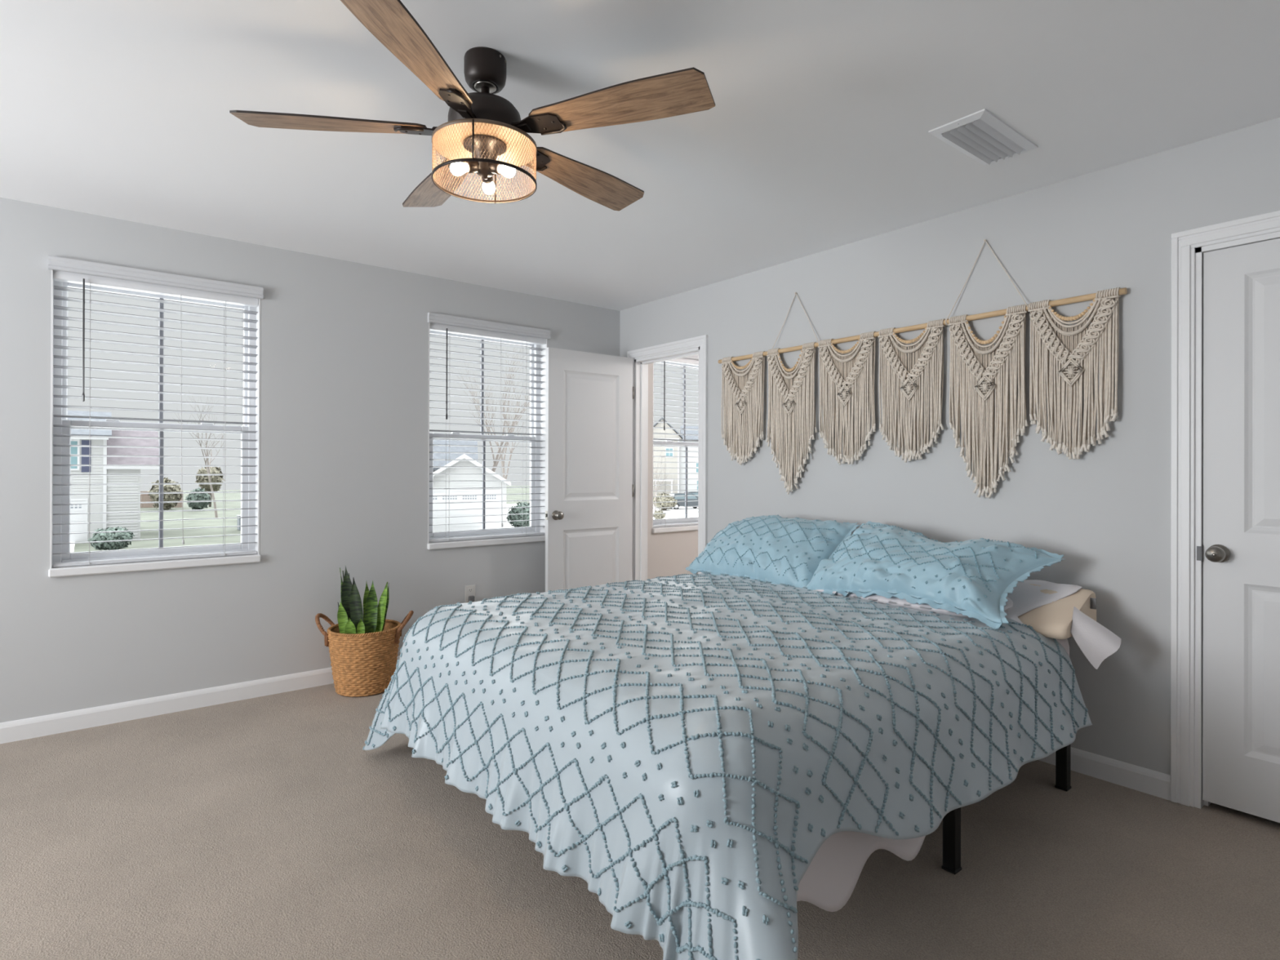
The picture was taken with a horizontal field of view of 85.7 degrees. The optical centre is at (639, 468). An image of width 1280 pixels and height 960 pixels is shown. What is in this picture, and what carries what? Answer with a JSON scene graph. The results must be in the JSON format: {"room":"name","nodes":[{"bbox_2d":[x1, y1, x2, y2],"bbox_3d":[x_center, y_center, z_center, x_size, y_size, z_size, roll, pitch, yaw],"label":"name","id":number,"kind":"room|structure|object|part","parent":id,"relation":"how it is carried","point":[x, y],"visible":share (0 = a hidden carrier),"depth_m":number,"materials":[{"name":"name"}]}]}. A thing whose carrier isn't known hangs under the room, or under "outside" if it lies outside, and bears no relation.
{"room":"bedroom","nodes":[
{"label":"bedroom","id":0,"kind":"room"},
{"bbox_2d":[73,485,529,551],"bbox_3d":[-31.763,4.423,76.416,260.000,0.300,149.500,0,0,-39],"label":"ground","id":1,"kind":"structure","parent":0,"point":[84,547],"depth_m":52.35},
{"bbox_2d":[88,526,134,551],"bbox_3d":[-26.819,3.614,35.008,1.916,1.308,1.892,0,0,-39],"label":"shrub","id":2,"kind":"object","parent":1,"relation":"on","point":[106,536],"visible":0.91,"depth_m":34.56,"materials":[{"name":"green plant"}]},
{"bbox_2d":[66,410,159,542],"bbox_3d":[-36.350,0.326,41.505,12.082,7.750,9.828,0,0,-39],"label":"house","id":3,"kind":"object","parent":1,"relation":"on","point":[74,518],"visible":0.38,"depth_m":40.16,"materials":[{"name":"grey"}]},
{"bbox_3d":[-32.380,-0.752,38.872,1.050,1.560,0.030,0,0,-38],"label":"pane","id":4,"kind":"part","parent":3,"relation":"part of","materials":[{"name":"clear glass"}]},
{"bbox_2d":[81,440,90,471],"bbox_3d":[-31.646,-0.679,39.418,0.420,1.820,0.065,0,0,-38],"label":"shutter","id":5,"kind":"object","parent":3,"relation":"hanging from","point":[85,451],"depth_m":39.40,"materials":[{"name":"blue"}]},
{"bbox_2d":[140,491,182,507],"bbox_3d":[-52.678,3.335,73.303,6.590,1.750,3.335,0,0,-39],"label":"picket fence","id":6,"kind":"object","parent":1,"relation":"on","point":[144,496],"visible":0.2,"depth_m":73.31,"materials":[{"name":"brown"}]},
{"bbox_2d":[147,477,182,510],"bbox_3d":[-48.163,2.661,70.049,3.097,3.530,2.948,0,0,-39],"label":"shrub","id":7,"kind":"object","parent":1,"relation":"on","point":[166,488],"visible":0.69,"depth_m":69.37,"materials":[{"name":"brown plant"}]},
{"bbox_2d":[185,488,210,509],"bbox_3d":[-43.780,3.130,68.387,2.212,2.493,2.235,0,0,-39],"label":"shrub","id":8,"kind":"object","parent":1,"relation":"on","point":[192,496],"visible":0.81,"depth_m":67.85,"materials":[{"name":"green plant"}]},
{"bbox_2d":[173,391,224,517],"bbox_3d":[-37.168,-1.040,58.511,3.923,10.565,7.458,0,0,-27],"label":"tree","id":9,"kind":"object","parent":1,"relation":"on","point":[208,468],"visible":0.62,"depth_m":57.75,"materials":[{"name":"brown plant"}]},
{"bbox_2d":[195,466,225,506],"bbox_3d":[-47.011,1.940,75.380,2.884,4.597,2.721,0,0,-39],"label":"tree","id":10,"kind":"object","parent":1,"relation":"on","point":[215,478],"visible":0.76,"depth_m":74.81,"materials":[{"name":"green plant"}]},
{"bbox_3d":[-46.928,2.700,75.329,0.831,3.078,0.780,0,0,-39],"label":"stem","id":11,"kind":"part","parent":10,"relation":"part of","materials":[{"name":"grey plant"}]},
{"bbox_2d":[235,515,240,530],"bbox_3d":[-27.110,3.737,47.429,1.000,1.000,1.000,0,0,-39],"label":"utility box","id":12,"kind":"object","parent":1,"relation":"on","point":[238,522],"visible":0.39,"depth_m":46.97,"materials":[{"name":"grey metal"}]},
{"bbox_2d":[432,440,511,532],"bbox_3d":[-16.076,0.894,48.062,13.000,6.750,15.160,0,0,-14],"label":"house","id":13,"kind":"object","parent":1,"relation":"on","point":[436,448],"visible":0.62,"depth_m":42.05,"materials":[{"name":"grey"}]},
{"bbox_2d":[457,362,529,479],"bbox_3d":[-12.764,-2.654,59.359,7.180,13.947,5.113,0,0,-17],"label":"tree","id":14,"kind":"object","parent":1,"relation":"on","point":[497,443],"visible":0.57,"depth_m":58.64,"materials":[{"name":"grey plant"}]},
{"bbox_2d":[468,345,529,471],"bbox_3d":[-10.716,-3.065,53.731,6.905,14.786,5.857,0,0,2],"label":"tree","id":15,"kind":"object","parent":1,"relation":"on","point":[495,463],"visible":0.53,"depth_m":54.82,"materials":[{"name":"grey plant"}]},
{"bbox_2d":[506,502,529,527],"bbox_3d":[-7.921,3.290,47.034,2.454,2.020,2.136,0,0,26],"label":"shrub","id":16,"kind":"object","parent":1,"relation":"on","point":[513,510],"visible":0.68,"depth_m":46.34,"materials":[{"name":"green plant"}]},
{"bbox_2d":[653,510,666,519],"bbox_3d":[1.622,3.943,57.666,1.149,0.882,1.264,0,0,-39],"label":"shrub","id":17,"kind":"object","parent":1,"relation":"on","point":[655,516],"visible":0.89,"depth_m":57.36,"materials":[{"name":"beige plant"}]},
{"bbox_2d":[653,492,677,510],"bbox_3d":[2.542,3.430,70.882,2.665,1.967,2.572,0,0,1],"label":"shrub","id":18,"kind":"object","parent":1,"relation":"on","point":[665,504],"visible":0.86,"depth_m":70.15,"materials":[{"name":"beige plant"}]},
{"bbox_2d":[653,417,698,497],"bbox_3d":[5.196,-0.648,87.616,15.109,11.088,11.289,0,0,2],"label":"house","id":19,"kind":"object","parent":1,"relation":"on","point":[656,424],"visible":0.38,"depth_m":84.09,"materials":[{"name":"grey"}]},
{"bbox_3d":[3.579,-1.891,84.028,0.818,1.008,0.034,0,0,3],"label":"pane","id":20,"kind":"part","parent":19,"relation":"part of","materials":[{"name":"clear glass"}]},
{"bbox_2d":[0,197,619,722],"bbox_3d":[-2.647,0.011,3.358,6.375,2.440,0.160,0,0,-39],"label":"wall","id":21,"kind":"structure","parent":0,"point":[344,401],"depth_m":3.78,"materials":[{"name":"grey paint"}]},
{"bbox_2d":[48,270,261,577],"bbox_3d":[-2.432,-0.214,3.512,0.871,1.440,0.179,0,0,-39],"label":"window","id":22,"kind":"structure","parent":21,"relation":"in","point":[54,529],"depth_m":3.46,"materials":[{"name":"white plastic"}]},
{"bbox_3d":[-2.414,0.486,3.485,0.871,0.040,0.114,0,0,-39],"label":"sill","id":23,"kind":"part","parent":22,"relation":"part of","materials":[{"name":"white paint"}]},
{"bbox_3d":[-2.459,0.106,3.543,0.791,0.675,0.026,0,0,-39],"label":"sash","id":24,"kind":"part","parent":22,"relation":"part of","materials":[{"name":"white plastic"}]},
{"bbox_3d":[-2.475,-0.546,3.566,0.791,0.705,0.026,0,0,-39],"label":"sash","id":25,"kind":"part","parent":22,"relation":"part of","materials":[{"name":"white plastic"}]},
{"bbox_2d":[48,255,263,567],"bbox_3d":[-2.402,-0.256,3.474,0.879,1.439,0.094,0,0,-39],"label":"window blind","id":26,"kind":"object","parent":22,"relation":"attached to","point":[65,269],"visible":1,"depth_m":3.45,"materials":[{"name":"grey plastic"}]},
{"bbox_3d":[-2.636,-0.212,3.306,0.010,1.344,0.059,0,0,-39],"label":"ladder cord","id":27,"kind":"part","parent":26,"relation":"part of","materials":[{"name":"white fabric"}]},
{"bbox_3d":[-2.416,0.456,3.488,0.843,0.016,0.053,0,0,-39],"label":"rail","id":28,"kind":"part","parent":26,"relation":"part of","materials":[{"name":"grey plastic"}]},
{"bbox_3d":[-2.412,-0.903,3.490,0.845,0.046,0.056,0,0,-39],"label":"head rail","id":29,"kind":"part","parent":26,"relation":"part of","materials":[{"name":"white plastic"}]},
{"bbox_3d":[-2.331,-0.246,3.518,0.019,1.273,0.011,0,0,-21],"label":"lift cord","id":30,"kind":"part","parent":26,"relation":"part of","materials":[{"name":"grey plastic"}]},
{"bbox_3d":[-2.201,-0.210,3.656,0.010,1.344,0.059,0,0,-39],"label":"ladder cord","id":31,"kind":"part","parent":26,"relation":"part of","materials":[{"name":"white fabric"}]},
{"bbox_2d":[0,655,399,743],"bbox_3d":[-2.571,1.185,3.309,6.200,0.091,0.013,0,0,-39],"label":"baseboard","id":32,"kind":"structure","parent":21,"relation":"attached to","point":[69,721],"depth_m":3.43,"materials":[{"name":"white paint"}]},
{"bbox_2d":[465,584,475,602],"bbox_3d":[-1.097,0.820,4.482,0.072,0.114,0.032,0,0,-39],"label":"wall outlet","id":33,"kind":"object","parent":21,"relation":"attached to","point":[469,589],"visible":0.95,"depth_m":4.48,"materials":[{"name":"white plastic"}]},
{"bbox_2d":[426,322,547,550],"bbox_3d":[-1.031,-0.208,4.640,0.871,1.440,0.179,0,0,-39],"label":"window","id":34,"kind":"structure","parent":21,"relation":"in","point":[494,541],"depth_m":4.78,"materials":[{"name":"white plastic"}]},
{"bbox_3d":[-1.073,-0.540,4.694,0.791,0.705,0.026,0,0,-39],"label":"sash","id":35,"kind":"part","parent":34,"relation":"part of","materials":[{"name":"white plastic"}]},
{"bbox_3d":[-1.058,0.112,4.671,0.791,0.675,0.026,0,0,-39],"label":"sash","id":36,"kind":"part","parent":34,"relation":"part of","materials":[{"name":"white plastic"}]},
{"bbox_3d":[-1.012,0.491,4.613,0.871,0.040,0.114,0,0,-39],"label":"sill","id":37,"kind":"part","parent":34,"relation":"part of","materials":[{"name":"white paint"}]},
{"bbox_2d":[427,311,551,542],"bbox_3d":[-1.000,-0.250,4.602,0.879,1.439,0.094,0,0,-39],"label":"window blind","id":38,"kind":"object","parent":34,"relation":"attached to","point":[437,322],"visible":0.91,"depth_m":4.59,"materials":[{"name":"grey plastic"}]},
{"bbox_3d":[-1.235,-0.206,4.434,0.010,1.344,0.059,0,0,-39],"label":"ladder cord","id":39,"kind":"part","parent":38,"relation":"part of","materials":[{"name":"white fabric"}]},
{"bbox_3d":[-1.014,0.462,4.616,0.843,0.016,0.053,0,0,-39],"label":"rail","id":40,"kind":"part","parent":38,"relation":"part of","materials":[{"name":"grey plastic"}]},
{"bbox_3d":[-1.010,-0.897,4.618,0.845,0.046,0.056,0,0,-39],"label":"head rail","id":41,"kind":"part","parent":38,"relation":"part of","materials":[{"name":"white plastic"}]},
{"bbox_3d":[-0.930,-0.241,4.646,0.019,1.273,0.011,0,0,-21],"label":"lift cord","id":42,"kind":"part","parent":38,"relation":"part of","materials":[{"name":"white fabric"}]},
{"bbox_3d":[-0.800,-0.205,4.784,0.010,1.344,0.059,0,0,-39],"label":"ladder cord","id":43,"kind":"part","parent":38,"relation":"part of","materials":[{"name":"white fabric"}]},
{"bbox_2d":[70,503,697,552],"bbox_3d":[-23.051,4.215,33.689,120.000,0.020,67.000,0,0,-39],"label":"road surface","id":44,"kind":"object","parent":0,"point":[679,510],"depth_m":65.38,"materials":[{"name":"grey asphalt"}]},
{"bbox_2d":[653,459,670,512],"bbox_3d":[1.752,1.481,63.043,2.206,5.729,4.128,0,0,9],"label":"tree","id":45,"kind":"object","parent":44,"relation":"on","point":[656,477],"visible":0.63,"depth_m":63.24,"materials":[{"name":"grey plant"}]},
{"bbox_2d":[668,493,697,509],"bbox_3d":[4.880,3.522,73.808,4.540,1.700,1.920,0,0,-17],"label":"car","id":46,"kind":"object","parent":44,"relation":"on","point":[695,497],"visible":0.45,"depth_m":72.93,"materials":[{"name":"grey paint"}]},
{"bbox_2d":[684,491,697,497],"bbox_3d":[6.848,3.536,79.177,4.540,1.700,1.920,0,0,-11],"label":"car","id":47,"kind":"object","parent":44,"relation":"on","point":[691,492],"visible":0.02,"depth_m":78.17,"materials":[{"name":"grey paint"}]},
{"bbox_2d":[0,0,1279,311],"bbox_3d":[0.008,-1.264,2.015,8.820,0.120,5.580,0,0,-39],"label":"ceiling","id":48,"kind":"structure","parent":0,"point":[816,138],"depth_m":2.32,"materials":[{"name":"white paint"}]},
{"bbox_2d":[229,0,715,211],"bbox_3d":[-0.453,-1.021,2.080,1.285,0.368,1.296,0,0,-39],"label":"ceiling fan","id":49,"kind":"object","parent":48,"relation":"hanging from","point":[484,135],"visible":1,"depth_m":1.94,"materials":[{"name":"brown wood"}]},
{"bbox_3d":[-0.876,-0.989,1.984,0.515,0.006,0.148,0,12,-7],"label":"blade","id":50,"kind":"part","parent":49,"relation":"part of","materials":[{"name":"brown wood"}]},
{"bbox_3d":[-0.540,-0.989,1.618,0.148,0.006,0.515,12,2,11],"label":"blade","id":51,"kind":"part","parent":49,"relation":"part of","materials":[{"name":"brown wood"}]},
{"bbox_3d":[-0.686,-0.988,2.386,0.148,0.006,0.515,-14,8,-32],"label":"blade","id":52,"kind":"part","parent":49,"relation":"part of","materials":[{"name":"brown wood"}]},
{"bbox_3d":[-0.520,-0.862,1.988,0.054,0.040,0.039,0,0,-39],"label":"bulb","id":53,"kind":"part","parent":49,"relation":"part of","materials":[{"name":"white glass"}]},
{"bbox_2d":[465,161,479,173],"bbox_3d":[-0.488,-0.877,2.010,0.043,0.041,0.035,0,0,-39],"label":"socket","id":54,"kind":"object","parent":49,"relation":"attached to","point":[470,166],"depth_m":2.00,"materials":[{"name":"brown metal"}]},
{"bbox_3d":[-0.456,-0.953,2.032,0.302,0.020,0.302,0,0,-39],"label":"lamp plate","id":55,"kind":"part","parent":49,"relation":"part of","materials":[{"name":"brown metal"}]},
{"bbox_3d":[-0.456,-0.894,2.032,0.302,0.114,0.302,0,0,-39],"label":"lamp shade","id":56,"kind":"part","parent":49,"relation":"part of","materials":[{"name":"brown metal"}]},
{"bbox_2d":[481,176,493,183],"bbox_3d":[-0.460,-0.877,2.070,0.033,0.041,0.043,0,0,-5],"label":"socket","id":57,"kind":"object","parent":49,"relation":"attached to","point":[489,180],"depth_m":2.07,"materials":[{"name":"brown metal"}]},
{"bbox_3d":[-0.464,-0.862,2.108,0.039,0.040,0.054,0,0,1],"label":"bulb","id":58,"kind":"part","parent":49,"relation":"part of","materials":[{"name":"white glass"}]},
{"bbox_2d":[488,162,501,174],"bbox_3d":[-0.421,-0.877,2.015,0.043,0.041,0.033,0,0,25],"label":"socket","id":59,"kind":"object","parent":49,"relation":"attached to","point":[493,168],"depth_m":2.00,"materials":[{"name":"brown metal"}]},
{"bbox_3d":[-0.386,-0.862,2.000,0.042,0.040,0.053,0,0,-39],"label":"bulb","id":60,"kind":"part","parent":49,"relation":"part of","materials":[{"name":"white glass"}]},
{"bbox_3d":[-0.190,-0.986,2.360,0.148,0.006,0.515,-15,-10,38],"label":"blade","id":61,"kind":"part","parent":49,"relation":"part of","materials":[{"name":"brown wood"}]},
{"bbox_3d":[-0.062,-0.987,1.880,0.515,0.006,0.148,0,-12,21],"label":"blade","id":62,"kind":"part","parent":49,"relation":"part of","materials":[{"name":"brown wood"}]},
{"bbox_2d":[928,108,1038,165],"bbox_3d":[1.256,-1.189,2.514,0.426,0.021,0.197,0,0,-39],"label":"ceiling vent","id":63,"kind":"object","parent":48,"relation":"in","point":[980,135],"visible":1,"depth_m":2.48,"materials":[{"name":"white plastic"}]},
{"bbox_2d":[0,683,1279,959],"bbox_3d":[0.001,1.296,2.011,8.820,0.120,5.580,0,0,-39],"label":"floor","id":64,"kind":"structure","parent":0,"point":[262,828],"depth_m":2.13,"materials":[{"name":"carpet"}]},
{"bbox_2d":[315,610,413,697],"bbox_3d":[-1.533,1.019,3.854,0.480,0.423,0.384,0,0,-39],"label":"basket","id":65,"kind":"object","parent":64,"relation":"on","point":[362,664],"visible":0.88,"depth_m":3.71,"materials":[{"name":"brown wicker"}]},
{"bbox_3d":[-1.748,0.889,3.830,0.094,0.165,0.169,0,0,-5],"label":"handle","id":66,"kind":"part","parent":65,"relation":"part of","materials":[{"name":"brown wicker"}]},
{"bbox_2d":[337,565,389,634],"bbox_3d":[-1.540,0.873,3.849,0.276,0.676,0.267,0,0,-25],"label":"potted snake plant","id":67,"kind":"object","parent":65,"relation":"in","point":[351,618],"visible":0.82,"depth_m":3.80,"materials":[{"name":"green plant"}]},
{"bbox_3d":[-1.330,0.891,3.902,0.094,0.165,0.169,0,0,-13],"label":"handle","id":68,"kind":"part","parent":65,"relation":"part of","materials":[{"name":"brown wicker"}]},
{"bbox_2d":[941,744,1071,875],"bbox_3d":[0.372,1.062,2.823,1.985,0.352,1.864,0,0,-39],"label":"platform bed","id":69,"kind":"object","parent":64,"relation":"on","point":[951,820],"visible":0.12,"depth_m":2.12,"materials":[{"name":"black metal"}]},
{"bbox_3d":[0.962,1.076,2.130,0.040,0.314,0.040,0,0,-39],"label":"leg","id":70,"kind":"part","parent":69,"relation":"part of","materials":[{"name":"black metal"}]},
{"bbox_2d":[1056,638,1069,656],"bbox_3d":[0.370,0.757,2.827,2.025,0.257,1.870,0,0,-39],"label":"mattress","id":71,"kind":"object","parent":69,"relation":"on","point":[1064,642],"visible":0.04,"depth_m":2.65,"materials":[{"name":"white fabric"}]},
{"bbox_2d":[796,831,925,911],"bbox_3d":[0.274,0.866,2.720,1.773,0.510,1.924,0,0,-39],"label":"sheet","id":72,"kind":"object","parent":71,"relation":"on","point":[830,879],"visible":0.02,"depth_m":1.68,"materials":[{"name":"white fabric"}]},
{"bbox_2d":[362,571,1092,959],"bbox_3d":[0.228,0.875,2.690,1.949,0.653,2.247,0,0,-39],"label":"duvet","id":73,"kind":"object","parent":72,"relation":"on","point":[685,748],"visible":0.98,"depth_m":1.90,"materials":[{"name":"blue fabric"}]},
{"bbox_2d":[685,515,859,587],"bbox_3d":[0.667,0.426,3.705,0.426,0.344,0.948,0,0,-39],"label":"pillow sham","id":74,"kind":"object","parent":73,"relation":"on","point":[776,549],"visible":0.95,"depth_m":3.52,"materials":[{"name":"blue fabric"}]},
{"bbox_2d":[813,589,1013,617],"bbox_3d":[1.226,0.550,3.008,0.499,0.105,0.822,0,0,-36],"label":"bed pillow","id":75,"kind":"object","parent":73,"relation":"on","point":[894,601],"visible":0.16,"depth_m":2.82,"materials":[{"name":"white fabric"}]},
{"bbox_2d":[804,521,1065,629],"bbox_3d":[1.207,0.430,2.986,0.468,0.332,1.006,0,0,-34],"label":"pillow sham","id":76,"kind":"object","parent":73,"relation":"on","point":[971,578],"visible":0.99,"depth_m":2.79,"materials":[{"name":"blue fabric"}]},
{"bbox_2d":[1004,579,1121,669],"bbox_3d":[1.533,0.591,2.779,0.391,0.260,0.704,0,0,-39],"label":"pillow","id":77,"kind":"object","parent":71,"relation":"on","point":[1055,611],"visible":0.48,"depth_m":2.62,"materials":[{"name":"beige fabric"}]},
{"bbox_3d":[1.642,1.079,2.676,0.040,0.314,0.040,0,0,-39],"label":"leg","id":78,"kind":"part","parent":69,"relation":"part of","materials":[{"name":"black metal"}]},
{"bbox_2d":[647,363,697,579],"bbox_3d":[2.450,0.026,4.058,2.445,2.440,5.460,0,0,-39],"label":"wall","id":79,"kind":"structure","parent":0,"point":[668,553],"depth_m":5.53,"materials":[{"name":"grey paint"}]},
{"bbox_2d":[652,361,698,533],"bbox_3d":[0.419,-0.203,5.806,0.932,1.440,0.179,0,0,-39],"label":"window","id":80,"kind":"structure","parent":79,"relation":"in","point":[691,527],"depth_m":5.74,"materials":[{"name":"white plastic"}]},
{"bbox_3d":[0.437,0.498,5.779,0.932,0.040,0.114,0,0,-39],"label":"sill","id":81,"kind":"part","parent":80,"relation":"part of","materials":[{"name":"white paint"}]},
{"bbox_3d":[0.384,-0.220,5.850,0.920,1.403,0.067,0,0,-39],"label":"frame","id":82,"kind":"part","parent":80,"relation":"part of","materials":[{"name":"white plastic"}]},
{"bbox_3d":[0.392,0.118,5.838,0.852,0.675,0.026,0,0,-39],"label":"sash","id":83,"kind":"part","parent":80,"relation":"part of","materials":[{"name":"white plastic"}]},
{"bbox_2d":[653,355,698,527],"bbox_3d":[0.425,-0.244,5.749,0.879,1.439,0.094,0,0,-39],"label":"window blind","id":84,"kind":"object","parent":80,"relation":"attached to","point":[691,360],"visible":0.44,"depth_m":5.66,"materials":[{"name":"grey plastic"}]},
{"bbox_3d":[0.191,-0.201,5.581,0.010,1.344,0.059,0,0,-39],"label":"ladder cord","id":85,"kind":"part","parent":84,"relation":"part of","materials":[{"name":"white fabric"}]},
{"bbox_3d":[0.411,0.468,5.763,0.843,0.016,0.053,0,0,-39],"label":"rail","id":86,"kind":"part","parent":84,"relation":"part of","materials":[{"name":"grey plastic"}]},
{"bbox_3d":[0.415,-0.891,5.765,0.845,0.046,0.056,0,0,-39],"label":"head rail","id":87,"kind":"part","parent":84,"relation":"part of","materials":[{"name":"white plastic"}]},
{"bbox_3d":[0.376,-0.534,5.861,0.852,0.705,0.026,0,0,-39],"label":"sash","id":88,"kind":"part","parent":80,"relation":"part of","materials":[{"name":"white plastic"}]},
{"bbox_2d":[619,117,1279,774],"bbox_3d":[1.548,0.022,3.229,0.110,2.440,5.300,0,0,-39],"label":"wall","id":89,"kind":"structure","parent":0,"point":[1107,510],"depth_m":2.93,"materials":[{"name":"grey paint"}]},
{"bbox_2d":[545,346,634,591],"bbox_3d":[-0.326,0.207,4.838,0.739,2.035,0.104,0,0,-39],"label":"door","id":90,"kind":"structure","parent":89,"relation":"in","point":[589,397],"depth_m":4.83,"materials":[{"name":"white paint"}]},
{"bbox_3d":[-0.547,0.319,4.639,0.066,0.066,0.067,0,0,-39],"label":"knob","id":91,"kind":"part","parent":90,"relation":"part of","materials":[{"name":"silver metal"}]},
{"bbox_2d":[626,334,707,581],"bbox_3d":[0.216,0.185,4.872,0.134,2.113,0.840,0,0,-39],"label":"door frame","id":92,"kind":"structure","parent":89,"relation":"attached to","point":[698,345],"depth_m":5.10,"materials":[{"name":"white paint"}]},
{"bbox_2d":[718,239,1127,498],"bbox_3d":[1.195,-0.441,3.541,0.054,1.185,2.208,0,0,-39],"label":"macrame wall hanging","id":93,"kind":"object","parent":89,"relation":"attached to","point":[791,412],"depth_m":3.25,"materials":[{"name":"beige fabric"}]},
{"bbox_3d":[0.631,-0.513,4.239,0.050,0.370,0.346,0,0,-39],"label":"macrame panel","id":94,"kind":"part","parent":93,"relation":"part of","materials":[{"name":"fabric"}]},
{"bbox_3d":[0.864,-0.500,3.950,0.050,0.400,0.340,0,0,-39],"label":"macrame panel","id":95,"kind":"part","parent":93,"relation":"part of","materials":[{"name":"fabric"}]},
{"bbox_3d":[0.889,-0.836,3.935,0.038,0.342,0.352,0,0,-39],"label":"hanging cord","id":96,"kind":"part","parent":93,"relation":"part of","materials":[{"name":"fabric"}]},
{"bbox_3d":[1.095,-0.515,3.663,0.050,0.375,0.346,0,0,-39],"label":"macrame panel","id":97,"kind":"part","parent":93,"relation":"part of","materials":[{"name":"fabric"}]},
{"bbox_3d":[1.325,-0.517,3.377,0.050,0.375,0.344,0,0,-39],"label":"macrame panel","id":98,"kind":"part","parent":93,"relation":"part of","materials":[{"name":"fabric"}]},
{"bbox_3d":[1.199,-0.684,3.544,0.025,0.036,2.208,0,0,-39],"label":"rod","id":99,"kind":"part","parent":93,"relation":"part of","materials":[{"name":"brown wood"}]},
{"bbox_3d":[1.561,-0.851,3.101,0.038,0.363,0.371,0,0,-39],"label":"hanging cord","id":100,"kind":"part","parent":93,"relation":"part of","materials":[{"name":"fabric"}]},
{"bbox_3d":[1.554,-0.503,3.093,0.050,0.405,0.344,0,0,-39],"label":"macrame panel","id":101,"kind":"part","parent":93,"relation":"part of","materials":[{"name":"fabric"}]},
{"bbox_3d":[1.770,-0.520,2.824,0.050,0.375,0.332,0,0,-39],"label":"macrame panel","id":102,"kind":"part","parent":93,"relation":"part of","materials":[{"name":"fabric"}]},
{"bbox_2d":[1039,746,1170,800],"bbox_3d":[1.210,1.196,3.544,0.013,0.091,2.477,0,0,-39],"label":"baseboard","id":103,"kind":"structure","parent":89,"relation":"attached to","point":[1148,781],"depth_m":2.71,"materials":[{"name":"white paint"}]},
{"bbox_2d":[1170,210,1279,808],"bbox_3d":[2.322,0.184,2.255,0.134,2.118,0.926,0,0,-39],"label":"door frame","id":104,"kind":"structure","parent":89,"relation":"attached to","point":[1188,247],"depth_m":2.54,"materials":[{"name":"white paint"}]},
{"bbox_2d":[1196,544,1203,562],"bbox_3d":[2.057,0.312,2.531,0.040,0.062,0.014,0,0,-39],"label":"strike plate","id":105,"kind":"object","parent":104,"relation":"attached to","point":[1199,548],"visible":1,"depth_m":2.52,"materials":[{"name":"grey metal"}]},
{"bbox_2d":[1202,238,1279,822],"bbox_3d":[2.283,0.213,2.216,0.104,2.000,0.759,0,0,-39],"label":"door","id":106,"kind":"structure","parent":89,"relation":"in","point":[1241,625],"depth_m":2.44,"materials":[{"name":"white paint"}]},
{"bbox_3d":[2.060,0.307,2.466,0.067,0.066,0.066,0,0,-39],"label":"knob","id":107,"kind":"part","parent":106,"relation":"part of","materials":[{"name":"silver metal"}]}
]}

